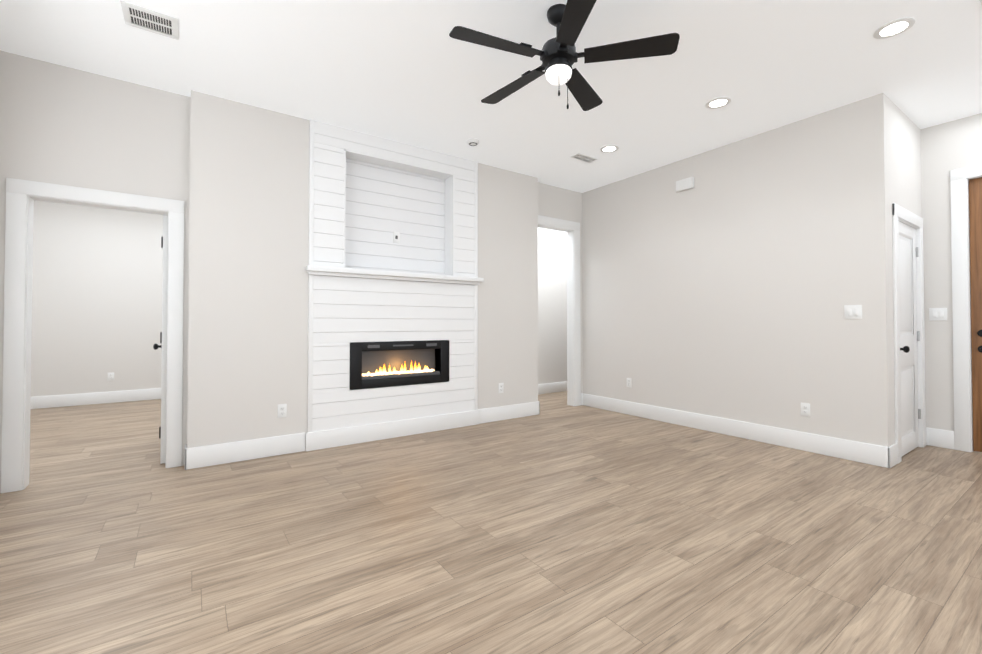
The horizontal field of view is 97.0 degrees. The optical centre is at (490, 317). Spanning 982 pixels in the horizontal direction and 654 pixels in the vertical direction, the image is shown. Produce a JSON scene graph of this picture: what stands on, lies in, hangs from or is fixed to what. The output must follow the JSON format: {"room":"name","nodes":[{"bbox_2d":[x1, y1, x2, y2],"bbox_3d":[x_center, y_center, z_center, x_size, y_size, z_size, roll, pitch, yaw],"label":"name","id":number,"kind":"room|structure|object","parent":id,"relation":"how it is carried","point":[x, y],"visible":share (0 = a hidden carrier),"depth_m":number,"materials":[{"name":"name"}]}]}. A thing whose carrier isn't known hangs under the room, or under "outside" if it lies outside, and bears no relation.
{"room":"living room","nodes":[
{"label":"living room","id":0,"kind":"room"},
{"bbox_2d":[31,200,167,396],"bbox_3d":[-5.172,-0.265,6.618,4.100,3.000,0.150,1,-1,-35],"label":"wall","id":1,"kind":"structure","parent":0,"point":[97,297],"depth_m":6.18,"materials":[{"name":"white paint"}]},
{"bbox_2d":[31,388,160,408],"bbox_3d":[-5.124,1.152,6.529,3.800,0.165,0.015,1,-1,-35],"label":"baseboard","id":2,"kind":"structure","parent":1,"relation":"attached to","point":[37,402],"depth_m":6.17,"materials":[{"name":"white wood"}]},
{"bbox_2d":[108,372,113,380],"bbox_3d":[-5.496,0.850,6.280,0.072,0.116,0.009,1,-1,-35],"label":"electrical outlet plate","id":3,"kind":"object","parent":1,"relation":"attached to","point":[110,375],"depth_m":6.28,"materials":[{"name":"white plastic"}]},
{"bbox_2d":[0,50,582,492],"bbox_3d":[0.075,-0.283,5.372,8.700,3.000,0.120,1,-1,-35],"label":"wall","id":4,"kind":"structure","parent":0,"point":[68,126],"depth_m":3.23,"materials":[{"name":"white paint"}]},
{"bbox_2d":[1,178,183,492],"bbox_3d":[-2.932,0.119,3.279,0.990,2.135,0.160,1,-1,-35],"label":"trim","id":5,"kind":"structure","parent":4,"relation":"attached to","point":[17,342],"depth_m":3.03,"materials":[{"name":"white wood"}]},
{"bbox_2d":[153,215,167,463],"bbox_3d":[-2.902,0.177,3.847,0.175,2.020,0.775,1,-1,-35],"label":"bedroom door","id":6,"kind":"structure","parent":4,"relation":"in","point":[163,338],"depth_m":3.54,"materials":[{"name":"white wood"}]},
{"bbox_2d":[538,215,580,405],"bbox_3d":[0.854,-0.058,5.899,0.885,2.565,0.142,1,-1,-35],"label":"trim","id":7,"kind":"structure","parent":4,"relation":"attached to","point":[572,228],"depth_m":6.06,"materials":[{"name":"white wood"}]},
{"bbox_2d":[187,90,537,450],"bbox_3d":[-0.934,-0.295,4.520,3.630,3.000,0.130,1,-1,-35],"label":"wall bump-out","id":8,"kind":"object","parent":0,"point":[248,279],"visible":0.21,"depth_m":3.75,"materials":[{"name":"white paint"}]},
{"bbox_2d":[278,404,286,417],"bbox_3d":[-1.827,0.814,3.800,0.072,0.116,0.009,1,-1,-35],"label":"electrical outlet plate","id":9,"kind":"object","parent":8,"relation":"attached to","point":[282,409],"depth_m":3.80,"materials":[{"name":"white plastic"}]},
{"bbox_2d":[307,119,477,432],"bbox_3d":[-0.959,-0.373,4.526,1.815,2.845,0.218,1,-1,-35],"label":"cladding","id":10,"kind":"object","parent":8,"relation":"attached to","point":[369,195],"visible":0.83,"depth_m":4.43,"materials":[{"name":"white wood"}]},
{"bbox_2d":[305,265,483,284],"bbox_3d":[-0.876,-0.419,4.407,1.875,0.075,0.086,1,-1,-35],"label":"mantel shelf","id":11,"kind":"object","parent":10,"relation":"attached to","point":[350,272],"visible":1,"depth_m":4.29,"materials":[{"name":"white wood"}]},
{"bbox_2d":[393,232,399,242],"bbox_3d":[-1.001,-0.852,4.598,0.070,0.115,0.008,1,-1,-35],"label":"outlet","id":12,"kind":"object","parent":10,"relation":"attached to","point":[396,237],"visible":1,"depth_m":4.60,"materials":[{"name":"white plastic"}]},
{"bbox_2d":[350,340,448,389],"bbox_3d":[-0.934,0.467,4.483,1.072,0.447,0.148,1,-1,-35],"label":"fireplace","id":13,"kind":"object","parent":8,"relation":"in","point":[385,364],"visible":0.94,"depth_m":4.46,"materials":[{"name":"black metal"}]},
{"bbox_2d":[499,383,503,392],"bbox_3d":[0.120,0.834,5.151,0.072,0.116,0.009,1,-1,-35],"label":"electrical outlet plate","id":14,"kind":"object","parent":8,"relation":"attached to","point":[501,385],"depth_m":5.15,"materials":[{"name":"white plastic"}]},
{"bbox_2d":[0,391,981,653],"bbox_3d":[0.431,1.253,3.698,10.500,0.120,11.700,1,-1,-35],"label":"floor","id":15,"kind":"structure","parent":0,"point":[558,525],"depth_m":2.23,"materials":[{"name":"brown wood"}]},
{"bbox_2d":[0,0,981,192],"bbox_3d":[0.431,-1.867,3.743,10.500,0.120,11.700,1,-1,-35],"label":"ceiling","id":16,"kind":"structure","parent":0,"point":[411,72],"depth_m":3.12,"materials":[{"name":"white paint"}]},
{"bbox_2d":[120,0,178,39],"bbox_3d":[-2.085,-1.818,2.665,0.270,0.008,0.235,1,-1,-35],"label":"ceiling vent","id":17,"kind":"object","parent":16,"relation":"in","point":[139,17],"depth_m":2.66,"materials":[{"name":"white plastic"}]},
{"bbox_2d":[467,138,478,145],"bbox_3d":[-0.181,-1.778,4.413,0.128,0.037,0.128,1,-1,-35],"label":"smoke detector","id":18,"kind":"object","parent":16,"relation":"attached to","point":[472,142],"visible":0.96,"depth_m":4.38,"materials":[{"name":"white plastic"}]},
{"bbox_2d":[449,0,679,110],"bbox_3d":[0.370,-1.526,2.604,1.285,0.594,1.264,1,-1,-35],"label":"ceiling fan","id":19,"kind":"object","parent":16,"relation":"hanging from","point":[558,54],"visible":1,"depth_m":2.51,"materials":[{"name":"black metal"}]},
{"bbox_2d":[571,153,597,162],"bbox_3d":[1.042,-1.786,4.860,0.300,0.008,0.130,1,-1,-35],"label":"ceiling vent","id":20,"kind":"object","parent":16,"relation":"in","point":[582,157],"depth_m":4.86,"materials":[{"name":"white plastic"}]},
{"bbox_2d":[600,145,618,152],"bbox_3d":[1.255,-1.789,4.606,0.195,0.009,0.195,0,-1,16],"label":"recessed light","id":21,"kind":"object","parent":16,"relation":"in","point":[609,148],"depth_m":4.59,"materials":[{"name":"white plastic"}]},
{"bbox_2d":[705,97,730,108],"bbox_3d":[1.908,-1.803,3.648,0.195,0.009,0.195,1,-1,-41],"label":"recessed light","id":22,"kind":"object","parent":16,"relation":"in","point":[719,102],"depth_m":3.64,"materials":[{"name":"white plastic"}]},
{"bbox_2d":[873,17,915,38],"bbox_3d":[2.533,-1.816,2.730,0.195,0.009,0.195,0,-1,16],"label":"recessed light","id":23,"kind":"object","parent":16,"relation":"in","point":[896,27],"depth_m":2.72,"materials":[{"name":"white plastic"}]},
{"bbox_2d":[538,228,566,383],"bbox_3d":[0.618,-0.259,7.045,5.900,3.000,0.150,1,-1,-35],"label":"wall","id":24,"kind":"structure","parent":0,"point":[552,306],"depth_m":7.22,"materials":[{"name":"white paint"}]},
{"bbox_2d":[538,381,566,394],"bbox_3d":[0.604,1.157,6.914,5.750,0.165,0.015,1,-1,-35],"label":"baseboard","id":25,"kind":"structure","parent":24,"relation":"attached to","point":[545,388],"depth_m":7.19,"materials":[{"name":"white wood"}]},
{"bbox_2d":[582,93,891,446],"bbox_3d":[2.271,-0.291,4.839,0.120,3.000,3.260,1,-1,-35],"label":"wall","id":26,"kind":"structure","parent":0,"point":[736,278],"depth_m":4.25,"materials":[{"name":"white paint"}]},
{"bbox_2d":[627,378,630,387],"bbox_3d":[1.739,0.819,5.477,0.009,0.116,0.072,1,-1,-35],"label":"electrical outlet plate","id":27,"kind":"object","parent":26,"relation":"attached to","point":[628,379],"depth_m":5.47,"materials":[{"name":"white plastic"}]},
{"bbox_2d":[676,177,693,191],"bbox_3d":[2.169,-1.490,4.859,0.044,0.120,0.200,1,-1,-35],"label":"door chime","id":28,"kind":"object","parent":26,"relation":"attached to","point":[684,184],"visible":0.98,"depth_m":4.84,"materials":[{"name":"white plastic"}]},
{"bbox_2d":[581,393,894,467],"bbox_3d":[2.209,1.126,4.767,0.040,0.165,3.275,1,-1,-35],"label":"baseboard","id":29,"kind":"structure","parent":26,"relation":"attached to","point":[883,456],"depth_m":4.20,"materials":[{"name":"white wood"}]},
{"bbox_2d":[801,403,809,416],"bbox_3d":[2.829,0.826,3.907,0.009,0.116,0.072,1,-1,-35],"label":"electrical outlet plate","id":30,"kind":"object","parent":26,"relation":"attached to","point":[805,407],"depth_m":3.90,"materials":[{"name":"white plastic"}]},
{"bbox_2d":[844,305,861,318],"bbox_3d":[3.026,-0.048,3.631,0.013,0.116,0.118,1,-1,-35],"label":"switch plate","id":31,"kind":"object","parent":26,"relation":"attached to","point":[855,312],"depth_m":3.63,"materials":[{"name":"white plastic"}]},
{"bbox_2d":[888,97,921,444],"bbox_3d":[3.643,-0.304,3.880,1.040,3.000,0.120,1,-1,-35],"label":"wall","id":32,"kind":"structure","parent":0,"point":[904,138],"depth_m":3.75,"materials":[{"name":"white paint"}]},
{"bbox_2d":[892,203,925,462],"bbox_3d":[3.656,0.128,3.873,0.910,2.135,0.142,1,-1,-35],"label":"trim","id":33,"kind":"structure","parent":32,"relation":"attached to","point":[899,213],"depth_m":3.83,"materials":[{"name":"white wood"}]},
{"bbox_2d":[898,221,920,455],"bbox_3d":[3.692,0.177,3.828,0.704,2.020,0.105,1,-1,-35],"label":"closet door","id":34,"kind":"structure","parent":32,"relation":"in","point":[909,339],"depth_m":3.89,"materials":[{"name":"white wood"}]},
{"bbox_2d":[921,113,981,430],"bbox_3d":[4.359,-0.304,3.891,0.150,3.000,7.200,1,-1,-35],"label":"wall","id":35,"kind":"structure","parent":0,"point":[946,147],"depth_m":4.03,"materials":[{"name":"white paint"}]},
{"bbox_2d":[929,308,946,320],"bbox_3d":[4.156,-0.032,4.037,0.013,0.116,0.118,1,-1,-35],"label":"switch plate","id":36,"kind":"object","parent":35,"relation":"attached to","point":[935,314],"depth_m":4.04,"materials":[{"name":"white plastic"}]},
{"bbox_2d":[950,164,981,451],"bbox_3d":[4.589,-0.082,3.541,0.172,2.545,1.120,1,-1,-35],"label":"trim","id":37,"kind":"structure","parent":35,"relation":"attached to","point":[959,178],"depth_m":3.91,"materials":[{"name":"white wood"}]},
{"bbox_2d":[969,177,981,451],"bbox_3d":[4.554,-0.033,3.517,0.103,2.430,0.904,1,-1,-35],"label":"front door","id":38,"kind":"structure","parent":35,"relation":"in","point":[975,201],"depth_m":3.86,"materials":[{"name":"brown wood"}]}
]}

